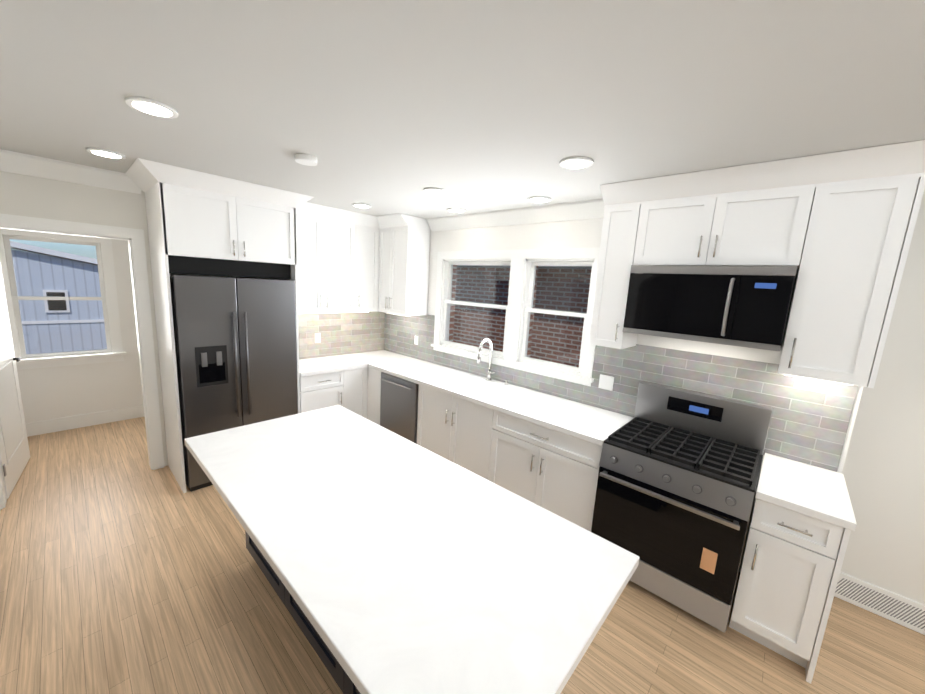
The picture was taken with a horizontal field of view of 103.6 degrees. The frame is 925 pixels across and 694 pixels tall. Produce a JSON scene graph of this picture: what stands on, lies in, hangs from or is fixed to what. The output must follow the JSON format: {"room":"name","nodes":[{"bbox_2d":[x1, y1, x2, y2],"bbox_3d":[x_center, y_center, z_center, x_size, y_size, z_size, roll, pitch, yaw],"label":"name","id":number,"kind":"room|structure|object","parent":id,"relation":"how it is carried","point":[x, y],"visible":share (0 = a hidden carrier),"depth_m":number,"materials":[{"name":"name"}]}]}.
{"room":"kitchen","nodes":[
{"label":"kitchen","id":0,"kind":"room"},
{"bbox_2d":[2,234,142,422],"bbox_3d":[-4.278,-0.389,4.304,0.120,2.640,2.200,12,13,41],"label":"wall","id":1,"kind":"structure","parent":0,"point":[48,393],"depth_m":4.27,"materials":[{"name":"white paint"}]},
{"bbox_2d":[0,228,125,369],"bbox_3d":[-4.437,-0.528,4.038,0.168,1.485,0.940,12,13,41],"label":"room window","id":2,"kind":"structure","parent":1,"relation":"in","point":[116,353],"depth_m":4.06,"materials":[{"name":"white wood"}]},
{"bbox_2d":[25,405,143,436],"bbox_3d":[-4.297,0.846,4.468,0.016,0.150,2.000,12,13,41],"label":"baseboard","id":3,"kind":"structure","parent":1,"relation":"attached to","point":[63,424],"depth_m":4.28,"materials":[{"name":"white wood"}]},
{"bbox_2d":[0,171,269,465],"bbox_3d":[-2.389,-0.209,3.877,0.120,2.640,3.670,12,13,41],"label":"wall","id":4,"kind":"structure","parent":0,"point":[30,196],"depth_m":2.88,"materials":[{"name":"white paint"}]},
{"bbox_2d":[0,149,140,193],"bbox_3d":[-3.027,-1.326,2.742,0.090,0.130,0.920,12,13,41],"label":"crown molding","id":5,"kind":"structure","parent":4,"relation":"attached to","point":[26,164],"depth_m":2.75,"materials":[{"name":"white wood"}]},
{"bbox_2d":[296,212,351,312],"bbox_3d":[-1.649,-0.925,4.179,0.321,1.029,0.856,12,13,41],"label":"upper cabinet","id":6,"kind":"object","parent":4,"relation":"attached to","point":[324,244],"depth_m":4.06,"materials":[{"name":"white wood"}]},
{"bbox_2d":[298,311,384,358],"bbox_3d":[-1.616,-0.178,4.649,0.010,0.615,1.480,12,13,41],"label":"wall tile","id":7,"kind":"structure","parent":4,"relation":"attached to","point":[350,333],"depth_m":4.69,"materials":[{"name":"beige tile"}]},
{"bbox_2d":[315,333,320,342],"bbox_3d":[-1.778,-0.111,4.472,0.006,0.115,0.070,12,13,41],"label":"electrical outlet plate","id":8,"kind":"object","parent":7,"relation":"attached to","point":[317,335],"depth_m":4.47,"materials":[{"name":"white plastic"}]},
{"bbox_2d":[352,220,375,311],"bbox_3d":[-1.280,-0.966,4.542,0.374,1.029,0.407,12,13,41],"label":"upper cabinet","id":9,"kind":"object","parent":4,"relation":"attached to","point":[363,235],"depth_m":4.44,"materials":[{"name":"white wood"}]},
{"bbox_2d":[0,417,924,693],"bbox_3d":[-1.959,1.556,1.720,11.200,0.060,8.200,12,13,41],"label":"floor","id":10,"kind":"structure","parent":0,"point":[124,569],"depth_m":2.07,"materials":[{"name":"brown wood"}]},
{"bbox_2d":[125,158,313,492],"bbox_3d":[-2.176,-0.123,3.452,0.771,2.637,1.260,12,13,41],"label":"surround","id":11,"kind":"object","parent":10,"relation":"on","point":[200,223],"visible":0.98,"depth_m":3.07,"materials":[{"name":"white"}]},
{"bbox_2d":[170,275,297,491],"bbox_3d":[-2.192,0.266,3.513,0.696,1.850,0.930,12,13,41],"label":"fridge","id":12,"kind":"object","parent":10,"relation":"on","point":[235,349],"visible":0.81,"depth_m":3.20,"materials":[{"name":"silver metal"}]},
{"bbox_2d":[245,533,355,693],"bbox_3d":[-0.519,1.113,1.965,1.858,0.890,0.620,12,13,41],"label":"kitchen island","id":13,"kind":"object","parent":10,"relation":"on","point":[326,657],"depth_m":1.84,"materials":[{"name":"grey wood"}]},
{"bbox_2d":[184,405,639,693],"bbox_3d":[-0.476,0.680,1.749,2.216,0.040,0.976,12,13,41],"label":"island countertop","id":14,"kind":"structure","parent":13,"relation":"on","point":[418,572],"depth_m":1.32,"materials":[{"name":"white stone"}]},
{"bbox_2d":[299,370,350,412],"bbox_3d":[-1.734,0.663,4.236,0.601,0.876,0.548,12,13,41],"label":"base cabinet","id":15,"kind":"object","parent":10,"relation":"on","point":[319,391],"depth_m":4.01,"materials":[{"name":"white wood"}]},
{"bbox_2d":[299,350,406,377],"bbox_3d":[-1.393,0.174,4.488,0.630,0.040,1.471,12,13,41],"label":"countertop","id":16,"kind":"structure","parent":15,"relation":"on","point":[328,365],"depth_m":4.32,"materials":[{"name":"white stone"}]},
{"bbox_2d":[351,370,362,416],"bbox_3d":[-1.497,0.633,4.494,0.601,0.876,0.389,12,13,41],"label":"base cabinet","id":17,"kind":"object","parent":10,"relation":"on","point":[356,375],"depth_m":4.31,"materials":[{"name":"white wood"}]},
{"bbox_2d":[363,366,378,424],"bbox_3d":[-0.860,0.657,4.562,0.292,0.876,0.727,12,13,41],"label":"base cabinet","id":18,"kind":"object","parent":10,"relation":"on","point":[370,375],"depth_m":4.34,"materials":[{"name":"white wood"}]},
{"bbox_2d":[379,370,418,442],"bbox_3d":[-0.492,0.728,4.271,0.656,0.876,0.671,12,13,41],"label":"dishwasher","id":19,"kind":"object","parent":10,"relation":"on","point":[398,397],"depth_m":3.99,"materials":[{"name":"silver metal"}]},
{"bbox_2d":[415,386,486,476],"bbox_3d":[0.119,0.856,3.727,1.059,0.876,0.666,12,13,41],"label":"base cabinet","id":20,"kind":"object","parent":10,"relation":"on","point":[450,428],"depth_m":3.47,"materials":[{"name":"white wood"}]},
{"bbox_2d":[483,410,603,531],"bbox_3d":[0.789,0.997,3.127,0.996,0.876,0.666,12,13,41],"label":"base cabinet","id":21,"kind":"object","parent":10,"relation":"on","point":[542,450],"depth_m":2.82,"materials":[{"name":"white wood"}]},
{"bbox_2d":[367,358,633,445],"bbox_3d":[0.142,0.406,3.642,2.817,0.040,0.681,12,13,41],"label":"countertop","id":22,"kind":"structure","parent":21,"relation":"on","point":[589,423],"depth_m":3.18,"materials":[{"name":"white stone"}]},
{"bbox_2d":[477,339,507,384],"bbox_3d":[0.308,0.154,3.709,0.264,0.452,0.241,12,13,41],"label":"faucet","id":23,"kind":"object","parent":22,"relation":"on","point":[490,360],"visible":1,"depth_m":3.80,"materials":[{"name":"silver metal"}]},
{"bbox_2d":[591,381,772,632],"bbox_3d":[1.431,0.970,2.456,0.808,1.225,0.763,12,13,41],"label":"range","id":24,"kind":"object","parent":10,"relation":"on","point":[678,475],"visible":0.98,"depth_m":2.26,"materials":[{"name":"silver metal"}]},
{"bbox_2d":[729,463,854,683],"bbox_3d":[1.893,1.228,2.140,0.354,0.876,0.666,12,13,41],"label":"base cabinet","id":25,"kind":"object","parent":10,"relation":"on","point":[792,563],"depth_m":1.89,"materials":[{"name":"white wood"}]},
{"bbox_2d":[755,453,856,529],"bbox_3d":[1.915,0.779,2.055,0.368,0.040,0.681,12,13,41],"label":"countertop","id":26,"kind":"structure","parent":25,"relation":"on","point":[813,491],"depth_m":1.95,"materials":[{"name":"white stone"}]},
{"bbox_2d":[0,0,924,218],"bbox_3d":[-1.807,-1.111,1.264,11.200,0.080,8.200,12,13,41],"label":"ceiling","id":27,"kind":"structure","parent":0,"point":[385,107],"depth_m":1.40,"materials":[{"name":"white paint"}]},
{"bbox_2d":[86,147,125,158],"bbox_3d":[-2.392,-1.299,2.448,0.189,0.013,0.189,10,12,35],"label":"recessed light","id":28,"kind":"object","parent":27,"relation":"in","point":[97,151],"depth_m":2.42,"materials":[{"name":"white plastic"}]},
{"bbox_2d":[125,96,177,118],"bbox_3d":[-1.451,-1.118,1.706,0.189,0.013,0.189,10,12,35],"label":"recessed light","id":29,"kind":"object","parent":27,"relation":"in","point":[151,107],"depth_m":1.69,"materials":[{"name":"white plastic"}]},
{"bbox_2d":[295,153,316,165],"bbox_3d":[-0.987,-1.183,2.301,0.130,0.034,0.130,12,13,41],"label":"smoke detector","id":30,"kind":"object","parent":27,"relation":"attached to","point":[305,159],"visible":1,"depth_m":2.26,"materials":[{"name":"white plastic"}]},
{"bbox_2d":[352,203,370,207],"bbox_3d":[-1.024,-1.436,3.703,0.189,0.013,0.189,10,12,35],"label":"recessed light","id":31,"kind":"object","parent":27,"relation":"in","point":[360,205],"depth_m":3.67,"materials":[{"name":"white plastic"}]},
{"bbox_2d":[423,187,446,194],"bbox_3d":[-0.223,-1.262,2.953,0.189,0.013,0.189,4,10,6],"label":"recessed light","id":32,"kind":"object","parent":27,"relation":"in","point":[430,190],"depth_m":2.92,"materials":[{"name":"white plastic"}]},
{"bbox_2d":[447,208,465,212],"bbox_3d":[-0.060,-1.374,3.660,0.189,0.013,0.189,4,10,6],"label":"recessed light","id":33,"kind":"object","parent":27,"relation":"in","point":[457,210],"depth_m":3.63,"materials":[{"name":"white"}]},
{"bbox_2d":[528,196,550,202],"bbox_3d":[0.638,-1.227,3.036,0.189,0.013,0.189,4,10,6],"label":"recessed light","id":34,"kind":"object","parent":27,"relation":"in","point":[535,199],"depth_m":3.00,"materials":[{"name":"white plastic"}]},
{"bbox_2d":[559,156,592,168],"bbox_3d":[0.662,-1.069,2.121,0.189,0.013,0.189,10,12,35],"label":"recessed light","id":35,"kind":"object","parent":27,"relation":"in","point":[578,162],"depth_m":2.10,"materials":[{"name":"white plastic"}]},
{"bbox_2d":[427,218,857,571],"bbox_3d":[0.627,-0.022,3.785,4.740,2.640,0.230,12,13,41],"label":"wall","id":36,"kind":"structure","parent":0,"point":[584,233],"depth_m":3.40,"materials":[{"name":"white paint"}]},
{"bbox_2d":[376,224,391,313],"bbox_3d":[-0.863,-0.952,4.599,0.312,1.029,0.395,12,13,41],"label":"upper cabinet","id":37,"kind":"object","parent":36,"relation":"attached to","point":[383,231],"depth_m":4.51,"materials":[{"name":"white wood"}]},
{"bbox_2d":[392,224,430,315],"bbox_3d":[-0.666,-0.917,4.462,0.374,1.029,0.336,12,13,41],"label":"upper cabinet","id":38,"kind":"object","parent":36,"relation":"attached to","point":[410,242],"depth_m":4.33,"materials":[{"name":"white wood"}]},
{"bbox_2d":[431,247,599,385],"bbox_3d":[0.453,-0.397,3.798,2.050,1.185,0.180,12,13,41],"label":"kitchen window","id":39,"kind":"structure","parent":36,"relation":"in","point":[522,264],"depth_m":3.63,"materials":[{"name":"white wood"}]},
{"bbox_2d":[427,199,604,230],"bbox_3d":[0.420,-1.278,3.608,2.200,0.130,0.090,12,13,41],"label":"crown molding","id":40,"kind":"structure","parent":36,"relation":"attached to","point":[589,209],"depth_m":3.44,"materials":[{"name":"white wood"}]},
{"bbox_2d":[589,196,639,348],"bbox_3d":[1.213,-0.529,2.781,0.248,1.040,0.336,12,13,41],"label":"upper cabinet","id":41,"kind":"object","parent":36,"relation":"attached to","point":[619,220],"depth_m":2.66,"materials":[{"name":"white wood"}]},
{"bbox_2d":[384,313,857,471],"bbox_3d":[0.583,0.113,3.678,4.618,0.615,0.010,12,13,41],"label":"wall tile","id":42,"kind":"structure","parent":36,"relation":"attached to","point":[809,421],"depth_m":2.63,"materials":[{"name":"grey tile"}]},
{"bbox_2d":[414,336,417,344],"bbox_3d":[-0.599,-0.088,4.729,0.070,0.115,0.006,12,13,41],"label":"electrical outlet plate","id":43,"kind":"object","parent":42,"relation":"attached to","point":[416,337],"depth_m":4.73,"materials":[{"name":"white plastic"}]},
{"bbox_2d":[598,374,613,390],"bbox_3d":[1.223,0.301,3.100,0.120,0.120,0.006,12,13,41],"label":"electrical outlet plate","id":44,"kind":"object","parent":42,"relation":"attached to","point":[606,382],"depth_m":3.10,"materials":[{"name":"white plastic"}]},
{"bbox_2d":[628,176,815,267],"bbox_3d":[1.642,-0.739,2.361,0.870,0.436,0.336,12,13,41],"label":"upper cabinet","id":45,"kind":"object","parent":36,"relation":"attached to","point":[749,224],"depth_m":2.20,"materials":[{"name":"white wood"}]},
{"bbox_2d":[623,265,797,350],"bbox_3d":[1.579,-0.283,2.397,0.858,0.471,0.444,12,13,41],"label":"microwave","id":46,"kind":"object","parent":45,"relation":"attached to","point":[745,306],"visible":1,"depth_m":2.22,"materials":[{"name":"black glass"}]},
{"bbox_2d":[837,386,862,472],"bbox_3d":[2.377,0.346,2.214,0.019,2.640,0.219,12,13,41],"label":"trim","id":47,"kind":"structure","parent":36,"relation":"attached to","point":[850,427],"depth_m":2.16,"materials":[{"name":"white wood"}]},
{"bbox_2d":[778,164,924,387],"bbox_3d":[2.085,-0.346,2.001,0.373,1.040,0.336,12,13,41],"label":"upper cabinet","id":48,"kind":"object","parent":36,"relation":"attached to","point":[837,228],"depth_m":1.87,"materials":[{"name":"white wood"}]},
{"bbox_2d":[841,189,924,604],"bbox_3d":[3.488,0.541,1.445,2.730,2.640,0.120,12,13,41],"label":"wall","id":49,"kind":"structure","parent":0,"point":[883,472],"depth_m":2.19,"materials":[{"name":"white paint"}]},
{"bbox_2d":[834,572,924,634],"bbox_3d":[2.862,1.649,2.051,1.308,0.185,0.030,12,13,41],"label":"air vent","id":50,"kind":"object","parent":49,"relation":"in","point":[891,606],"visible":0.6,"depth_m":2.27,"materials":[{"name":"white metal"}]},
{"label":"outside","id":51,"kind":"structure","parent":0,"visible":0},
{"bbox_3d":[-8.934,0.906,9.558,40.000,0.200,32.000,12,13,41],"label":"ground","id":52,"kind":"structure","parent":51,"visible":0},
{"bbox_2d":[10,241,106,353],"bbox_3d":[-13.421,-1.381,10.685,5.200,3.420,7.000,12,13,41],"label":"garage","id":53,"kind":"structure","parent":52,"relation":"on","point":[65,321],"depth_m":9.85,"materials":[{"name":"blue"}]},
{"bbox_2d":[453,265,591,366],"bbox_3d":[3.147,-0.478,7.557,10.600,4.550,5.100,12,13,41],"label":"brick house","id":54,"kind":"structure","parent":52,"relation":"on","point":[496,340],"depth_m":6.26,"materials":[{"name":"red brick"}]},
{"bbox_3d":[-0.896,0.531,0.049,7.350,2.640,0.300,12,13,41],"label":"wall","id":55,"kind":"structure","parent":0,"visible":0},
{"bbox_2d":[0,263,29,498],"bbox_3d":[-3.877,0.110,3.040,0.136,2.103,0.869,-5,13,-41],"label":"room door","id":56,"kind":"structure","parent":55,"relation":"in","point":[14,453],"depth_m":3.17,"materials":[{"name":"white painted wood"}]},
{"bbox_2d":[0,213,164,508],"bbox_3d":[-3.238,0.108,3.001,0.156,2.215,1.065,12,13,41],"label":"door frame","id":57,"kind":"structure","parent":55,"relation":"attached to","point":[135,238],"depth_m":3.18,"materials":[{"name":"white wood"}]}
]}

